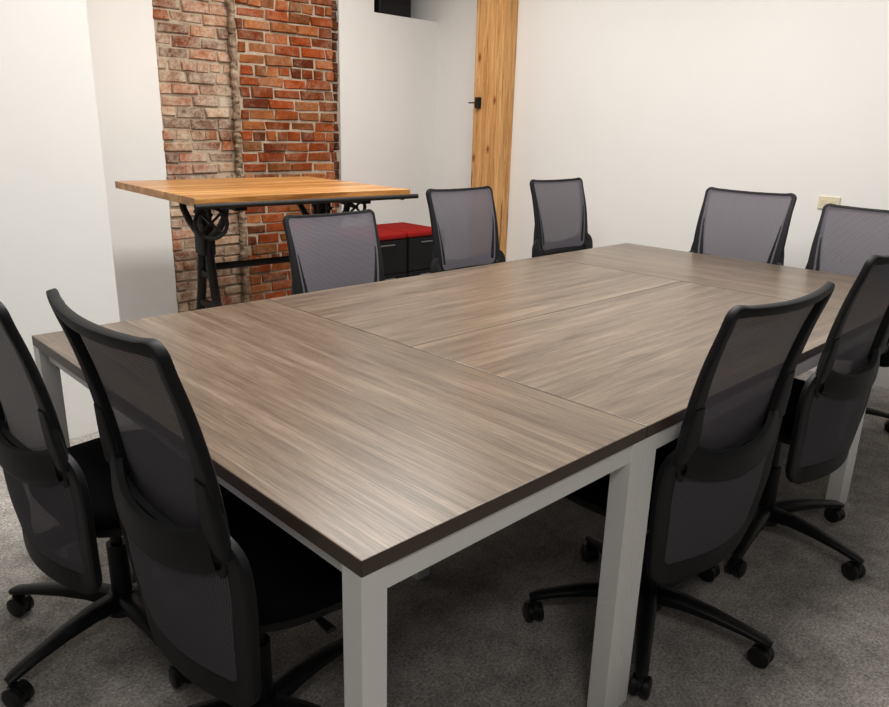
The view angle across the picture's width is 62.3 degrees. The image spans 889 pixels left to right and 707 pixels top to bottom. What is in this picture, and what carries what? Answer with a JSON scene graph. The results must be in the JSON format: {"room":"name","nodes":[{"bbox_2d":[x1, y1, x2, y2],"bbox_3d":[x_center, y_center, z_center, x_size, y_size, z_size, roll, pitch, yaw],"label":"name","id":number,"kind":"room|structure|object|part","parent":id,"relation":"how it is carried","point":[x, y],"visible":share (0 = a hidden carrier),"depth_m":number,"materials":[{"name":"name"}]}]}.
{"room":"conference room","nodes":[
{"label":"conference room","id":0,"kind":"room"},
{"bbox_2d":[0,0,119,438],"bbox_3d":[-3.281,-1.030,2.592,3.200,2.950,2.100,-15,23,-42],"label":"wall","id":1,"kind":"structure","parent":0,"point":[55,232],"depth_m":2.91,"materials":[{"name":"paint"}]},
{"bbox_2d":[85,0,177,321],"bbox_3d":[-2.324,-1.594,4.507,0.948,2.950,0.550,-15,23,-42],"label":"wall","id":2,"kind":"structure","parent":0,"point":[121,32],"depth_m":4.59,"materials":[{"name":"paint"}]},
{"bbox_2d":[152,0,339,312],"bbox_3d":[-1.451,-1.815,5.255,1.407,2.987,0.636,-15,23,-42],"label":"brick wall","id":3,"kind":"structure","parent":0,"point":[248,88],"depth_m":5.04,"materials":[{"name":"red brick"}]},
{"bbox_2d":[336,0,374,212],"bbox_3d":[-0.860,-1.973,5.863,0.330,2.950,0.550,-15,23,-42],"label":"wall","id":4,"kind":"structure","parent":0,"point":[355,18],"depth_m":5.64,"materials":[{"name":"paint"}]},
{"bbox_2d":[374,12,436,226],"bbox_3d":[-0.513,-1.685,6.311,0.660,2.155,0.550,-15,23,-42],"label":"wall","id":5,"kind":"structure","parent":0,"point":[405,48],"depth_m":6.01,"materials":[{"name":"paint"}]},
{"bbox_2d":[374,0,410,17],"bbox_3d":[-0.459,-2.939,5.789,0.330,0.550,0.246,-15,23,-42],"label":"box","id":6,"kind":"object","parent":5,"relation":"on","point":[402,8],"visible":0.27,"depth_m":5.76,"materials":[{"name":"black plastic"}]},
{"bbox_2d":[382,0,409,4],"bbox_3d":[-0.376,-2.912,5.707,0.290,0.350,0.006,-15,23,-42],"label":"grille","id":7,"kind":"object","parent":6,"relation":"attached to","point":[384,2],"depth_m":5.76,"materials":[{"name":"black"}]},
{"bbox_2d":[0,370,888,706],"bbox_3d":[-0.229,0.708,2.389,6.680,0.100,7.400,-15,23,-42],"label":"floor","id":8,"kind":"structure","parent":0,"point":[459,634],"depth_m":2.04,"materials":[{"name":"carpet"}]},
{"bbox_2d":[0,301,227,706],"bbox_3d":[-0.846,0.280,1.867,0.633,0.993,0.672,17,23,40],"label":"office chair","id":9,"kind":"object","parent":8,"relation":"on","point":[62,498],"visible":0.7,"depth_m":1.70,"materials":[{"name":"black fabric"}]},
{"bbox_3d":[-1.012,0.059,1.647,0.491,0.450,0.130,17,23,40],"label":"frame","id":10,"kind":"part","parent":9,"relation":"part of","materials":[{"name":"black plastic"}]},
{"bbox_3d":[-0.993,0.344,1.765,0.497,0.315,0.073,17,23,40],"label":"panel","id":11,"kind":"part","parent":9,"relation":"part of","materials":[{"name":"fabric"}]},
{"bbox_3d":[-0.990,0.296,1.752,0.576,0.480,0.094,17,23,40],"label":"frame","id":12,"kind":"part","parent":9,"relation":"part of","materials":[{"name":"black plastic"}]},
{"bbox_3d":[-0.823,0.321,1.949,0.486,0.079,0.456,17,23,40],"label":"seat","id":13,"kind":"part","parent":9,"relation":"part of","materials":[{"name":"black fabric"}]},
{"bbox_2d":[46,288,342,706],"bbox_3d":[-0.405,0.370,1.541,0.652,1.033,0.654,-15,23,-42],"label":"office chair","id":14,"kind":"object","parent":8,"relation":"on","point":[213,574],"visible":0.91,"depth_m":1.32,"materials":[{"name":"black fabric"}]},
{"bbox_3d":[-0.553,0.140,1.286,0.130,0.450,0.491,-15,23,-42],"label":"frame","id":15,"kind":"part","parent":14,"relation":"part of","materials":[{"name":"black plastic"}]},
{"bbox_3d":[-0.529,0.378,1.390,0.094,0.480,0.576,-15,23,-42],"label":"frame","id":16,"kind":"part","parent":14,"relation":"part of","materials":[{"name":"black plastic"}]},
{"bbox_3d":[-0.532,0.425,1.403,0.073,0.315,0.497,-15,23,-42],"label":"panel","id":17,"kind":"part","parent":14,"relation":"part of","materials":[{"name":"fabric"}]},
{"bbox_3d":[-0.353,0.405,1.578,0.456,0.079,0.486,-15,23,-42],"label":"seat","id":18,"kind":"part","parent":14,"relation":"part of","materials":[{"name":"black fabric"}]},
{"bbox_2d":[115,176,418,309],"bbox_3d":[-0.963,-0.398,4.049,1.210,1.031,1.092,-13,22,-39],"label":"desk","id":19,"kind":"object","parent":8,"relation":"on","point":[235,194],"visible":0.64,"depth_m":3.72,"materials":[{"name":"brown wood"}]},
{"bbox_3d":[-0.625,-0.733,3.544,1.210,0.031,0.083,-13,22,-39],"label":"rail","id":20,"kind":"part","parent":19,"relation":"part of","materials":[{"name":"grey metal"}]},
{"bbox_2d":[283,209,384,294],"bbox_3d":[-0.363,-0.114,3.240,0.660,0.963,0.654,-15,23,-42],"label":"office chair","id":21,"kind":"object","parent":8,"relation":"on","point":[327,251],"visible":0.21,"depth_m":3.28,"materials":[{"name":"black fabric"}]},
{"bbox_3d":[-0.470,-0.151,3.353,0.576,0.480,0.094,-15,23,-42],"label":"frame","id":22,"kind":"part","parent":21,"relation":"part of","materials":[{"name":"black plastic"}]},
{"bbox_2d":[32,299,646,706],"bbox_3d":[-0.381,0.405,1.932,0.760,0.740,1.522,-15,23,-42],"label":"conference table","id":23,"kind":"object","parent":8,"relation":"on","point":[387,460],"visible":0.9,"depth_m":1.51,"materials":[{"name":"laminate"}]},
{"bbox_3d":[-1.148,0.317,2.203,0.048,0.711,0.048,-15,23,-42],"label":"leg","id":24,"kind":"part","parent":23,"relation":"part of","materials":[{"name":"grey metal"}]},
{"bbox_3d":[-0.623,0.162,1.606,0.023,0.039,1.424,-15,23,-42],"label":"apron rail","id":25,"kind":"part","parent":23,"relation":"part of","materials":[{"name":"grey metal"}]},
{"bbox_3d":[-0.127,0.653,1.195,0.048,0.711,0.048,-15,23,-42],"label":"leg","id":26,"kind":"part","parent":23,"relation":"part of","materials":[{"name":"grey metal"}]},
{"bbox_3d":[0.140,0.270,1.332,0.662,0.045,0.029,-15,23,-42],"label":"apron rail","id":27,"kind":"part","parent":23,"relation":"part of","materials":[{"name":"grey metal"}]},
{"bbox_3d":[0.385,0.520,1.670,0.048,0.711,0.048,-15,23,-42],"label":"leg","id":28,"kind":"part","parent":23,"relation":"part of","materials":[{"name":"grey metal"}]},
{"bbox_2d":[377,228,405,279],"bbox_3d":[-0.582,-0.610,5.458,0.380,0.597,0.512,-15,23,-42],"label":"pedestal","id":29,"kind":"object","parent":8,"relation":"on","point":[392,243],"visible":0.18,"depth_m":5.30,"materials":[{"name":"black"}]},
{"bbox_2d":[377,228,405,240],"bbox_3d":[-0.580,-0.876,5.381,0.376,0.042,0.498,-15,23,-42],"label":"cushion","id":30,"kind":"object","parent":29,"relation":"on","point":[384,234],"depth_m":5.28,"materials":[{"name":"red fabric"}]},
{"bbox_3d":[-0.416,-0.683,5.258,0.368,0.238,0.018,-15,23,-42],"label":"drawer","id":31,"kind":"part","parent":29,"relation":"part of","materials":[{"name":"black"}]},
{"bbox_3d":[-0.421,-0.506,5.312,0.368,0.120,0.018,-15,23,-42],"label":"drawer","id":32,"kind":"part","parent":29,"relation":"part of","materials":[{"name":"black metal"}]},
{"bbox_2d":[377,222,432,276],"bbox_3d":[-0.301,-0.683,5.718,0.380,0.597,0.512,-15,23,-42],"label":"pedestal","id":33,"kind":"object","parent":8,"relation":"on","point":[419,241],"visible":0.34,"depth_m":5.47,"materials":[{"name":"black"}]},
{"bbox_2d":[377,222,431,237],"bbox_3d":[-0.299,-0.949,5.641,0.376,0.042,0.498,-15,23,-42],"label":"cushion","id":34,"kind":"object","parent":33,"relation":"on","point":[411,230],"depth_m":5.53,"materials":[{"name":"red fabric"}]},
{"bbox_3d":[-0.140,-0.579,5.573,0.368,0.120,0.018,-15,23,-42],"label":"drawer","id":35,"kind":"part","parent":33,"relation":"part of","materials":[{"name":"black"}]},
{"bbox_3d":[-0.135,-0.755,5.519,0.368,0.238,0.018,-15,23,-42],"label":"drawer","id":36,"kind":"part","parent":33,"relation":"part of","materials":[{"name":"black"}]},
{"bbox_2d":[426,186,505,272],"bbox_3d":[0.237,-0.341,3.914,0.652,1.031,0.654,-15,23,-42],"label":"office chair","id":37,"kind":"object","parent":8,"relation":"on","point":[464,225],"visible":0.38,"depth_m":3.95,"materials":[{"name":"black fabric"}]},
{"bbox_3d":[0.118,-0.409,4.009,0.576,0.480,0.094,-15,23,-42],"label":"frame","id":38,"kind":"part","parent":37,"relation":"part of","materials":[{"name":"black plastic"}]},
{"bbox_2d":[269,256,681,346],"bbox_3d":[0.178,0.105,2.956,1.522,0.740,0.760,-15,23,-42],"label":"conference table","id":39,"kind":"object","parent":8,"relation":"on","point":[411,311],"visible":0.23,"depth_m":2.69,"materials":[{"name":"laminate"}]},
{"bbox_2d":[471,0,518,259],"bbox_3d":[0.376,-1.884,5.678,0.150,2.950,0.285,-15,23,-42],"label":"timber post","id":40,"kind":"object","parent":8,"relation":"on","point":[496,26],"visible":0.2,"depth_m":5.59,"materials":[{"name":"brown wood"}]},
{"bbox_2d":[468,97,480,107],"bbox_3d":[0.230,-1.937,5.685,0.030,0.080,0.122,-15,23,-42],"label":"door handle","id":41,"kind":"object","parent":40,"relation":"attached to","point":[477,102],"visible":1,"depth_m":5.65,"materials":[{"name":"black plastic"}]},
{"bbox_2d":[530,177,592,257],"bbox_3d":[0.852,-0.518,4.505,0.659,1.051,0.659,-13,23,-40],"label":"office chair","id":42,"kind":"object","parent":8,"relation":"on","point":[559,206],"visible":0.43,"depth_m":4.55,"materials":[{"name":"black fabric"}]},
{"bbox_3d":[0.722,-0.596,4.603,0.576,0.480,0.094,-13,23,-40],"label":"frame","id":43,"kind":"part","parent":42,"relation":"part of","materials":[{"name":"black plastic"}]},
{"bbox_2d":[411,281,867,706],"bbox_3d":[0.706,0.279,2.435,1.522,0.740,0.760,-15,23,-42],"label":"conference table","id":44,"kind":"object","parent":8,"relation":"on","point":[638,357],"visible":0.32,"depth_m":2.07,"materials":[{"name":"laminate"}]},
{"bbox_3d":[-0.071,0.349,2.190,0.048,0.711,0.048,-15,23,-42],"label":"leg","id":45,"kind":"part","parent":44,"relation":"part of","materials":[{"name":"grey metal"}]},
{"bbox_3d":[0.422,0.511,1.704,0.048,0.711,0.048,-15,23,-42],"label":"leg","id":46,"kind":"part","parent":44,"relation":"part of","materials":[{"name":"grey metal"}]},
{"bbox_3d":[0.963,0.056,2.096,1.424,0.045,0.029,-15,23,-42],"label":"apron rail","id":47,"kind":"part","parent":44,"relation":"part of","materials":[{"name":"grey metal"}]},
{"bbox_3d":[1.483,0.236,2.688,0.048,0.711,0.048,-15,23,-42],"label":"leg","id":48,"kind":"part","parent":44,"relation":"part of","materials":[{"name":"grey metal"}]},
{"bbox_2d":[523,281,834,699],"bbox_3d":[0.609,0.279,1.981,0.647,1.001,0.658,-13,22,-39],"label":"office chair","id":49,"kind":"object","parent":8,"relation":"on","point":[709,482],"visible":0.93,"depth_m":1.77,"materials":[{"name":"black fabric"}]},
{"bbox_3d":[0.543,0.323,2.031,0.486,0.079,0.456,-13,22,-39],"label":"seat","id":50,"kind":"part","parent":49,"relation":"part of","materials":[{"name":"black fabric"}]},
{"bbox_3d":[0.708,0.355,1.843,0.497,0.315,0.073,-13,22,-39],"label":"panel","id":51,"kind":"part","parent":49,"relation":"part of","materials":[{"name":"fabric"}]},
{"bbox_3d":[0.707,0.308,1.831,0.576,0.480,0.094,-13,22,-39],"label":"frame","id":52,"kind":"part","parent":49,"relation":"part of","materials":[{"name":"black plastic"}]},
{"bbox_3d":[0.741,0.072,1.725,0.491,0.450,0.130,-13,22,-39],"label":"frame","id":53,"kind":"part","parent":49,"relation":"part of","materials":[{"name":"black plastic"}]},
{"bbox_2d":[542,243,888,503],"bbox_3d":[1.266,-0.022,3.459,0.760,0.740,1.522,-15,23,-42],"label":"conference table","id":54,"kind":"object","parent":8,"relation":"on","point":[765,279],"visible":0.26,"depth_m":3.33,"materials":[{"name":"laminate"}]},
{"bbox_3d":[1.520,0.227,2.722,0.048,0.711,0.048,-15,23,-42],"label":"leg","id":55,"kind":"part","parent":54,"relation":"part of","materials":[{"name":"grey metal"}]},
{"bbox_2d":[689,187,796,265],"bbox_3d":[1.394,-0.316,3.883,0.660,1.058,0.639,-15,23,-42],"label":"office chair","id":56,"kind":"object","parent":8,"relation":"on","point":[736,224],"visible":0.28,"depth_m":3.90,"materials":[{"name":"black fabric"}]},
{"bbox_3d":[1.549,-0.388,3.972,0.094,0.480,0.576,-15,23,-42],"label":"frame","id":57,"kind":"part","parent":56,"relation":"part of","materials":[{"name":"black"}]},
{"bbox_2d":[726,255,888,580],"bbox_3d":[1.131,0.141,2.410,0.661,1.038,0.653,-13,23,-40],"label":"office chair","id":58,"kind":"object","parent":8,"relation":"on","point":[821,420],"visible":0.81,"depth_m":2.23,"materials":[{"name":"black"}]},
{"bbox_3d":[1.079,0.159,2.483,0.486,0.079,0.456,-13,23,-40],"label":"seat","id":59,"kind":"part","parent":58,"relation":"part of","materials":[{"name":"black fabric"}]},
{"bbox_3d":[1.247,0.191,2.298,0.497,0.315,0.073,-13,23,-40],"label":"panel","id":60,"kind":"part","parent":58,"relation":"part of","materials":[{"name":"fabric"}]},
{"bbox_3d":[1.246,0.143,2.286,0.576,0.480,0.094,-13,23,-40],"label":"frame","id":61,"kind":"part","parent":58,"relation":"part of","materials":[{"name":"black plastic"}]},
{"bbox_3d":[1.281,-0.093,2.180,0.491,0.450,0.130,-13,23,-40],"label":"frame","id":62,"kind":"part","parent":58,"relation":"part of","materials":[{"name":"black plastic"}]},
{"bbox_2d":[805,203,888,446],"bbox_3d":[1.834,-0.160,3.471,0.670,1.023,0.649,-13,23,-40],"label":"office chair","id":63,"kind":"object","parent":8,"relation":"on","point":[845,237],"visible":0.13,"depth_m":3.55,"materials":[{"name":"black fabric"}]},
{"bbox_3d":[1.976,-0.214,3.560,0.094,0.480,0.576,-13,23,-40],"label":"frame","id":64,"kind":"part","parent":63,"relation":"part of","materials":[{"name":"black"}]},
{"bbox_3d":[2.013,-0.468,3.512,0.130,0.450,0.491,-13,23,-40],"label":"frame","id":65,"kind":"part","parent":63,"relation":"part of","materials":[{"name":"black plastic"}]},
{"bbox_2d":[411,0,888,388],"bbox_3d":[2.162,-1.359,4.122,0.150,2.950,7.400,-15,23,-42],"label":"wall","id":66,"kind":"structure","parent":0,"point":[654,105],"depth_m":4.70,"materials":[{"name":"paint"}]},
{"bbox_2d":[817,196,840,208],"bbox_3d":[2.163,-0.848,4.144,0.010,0.072,0.116,-15,23,-42],"label":"outlet plate","id":67,"kind":"object","parent":66,"relation":"attached to","point":[823,200],"visible":0.75,"depth_m":4.15,"materials":[{"name":"beige plastic"}]}
]}

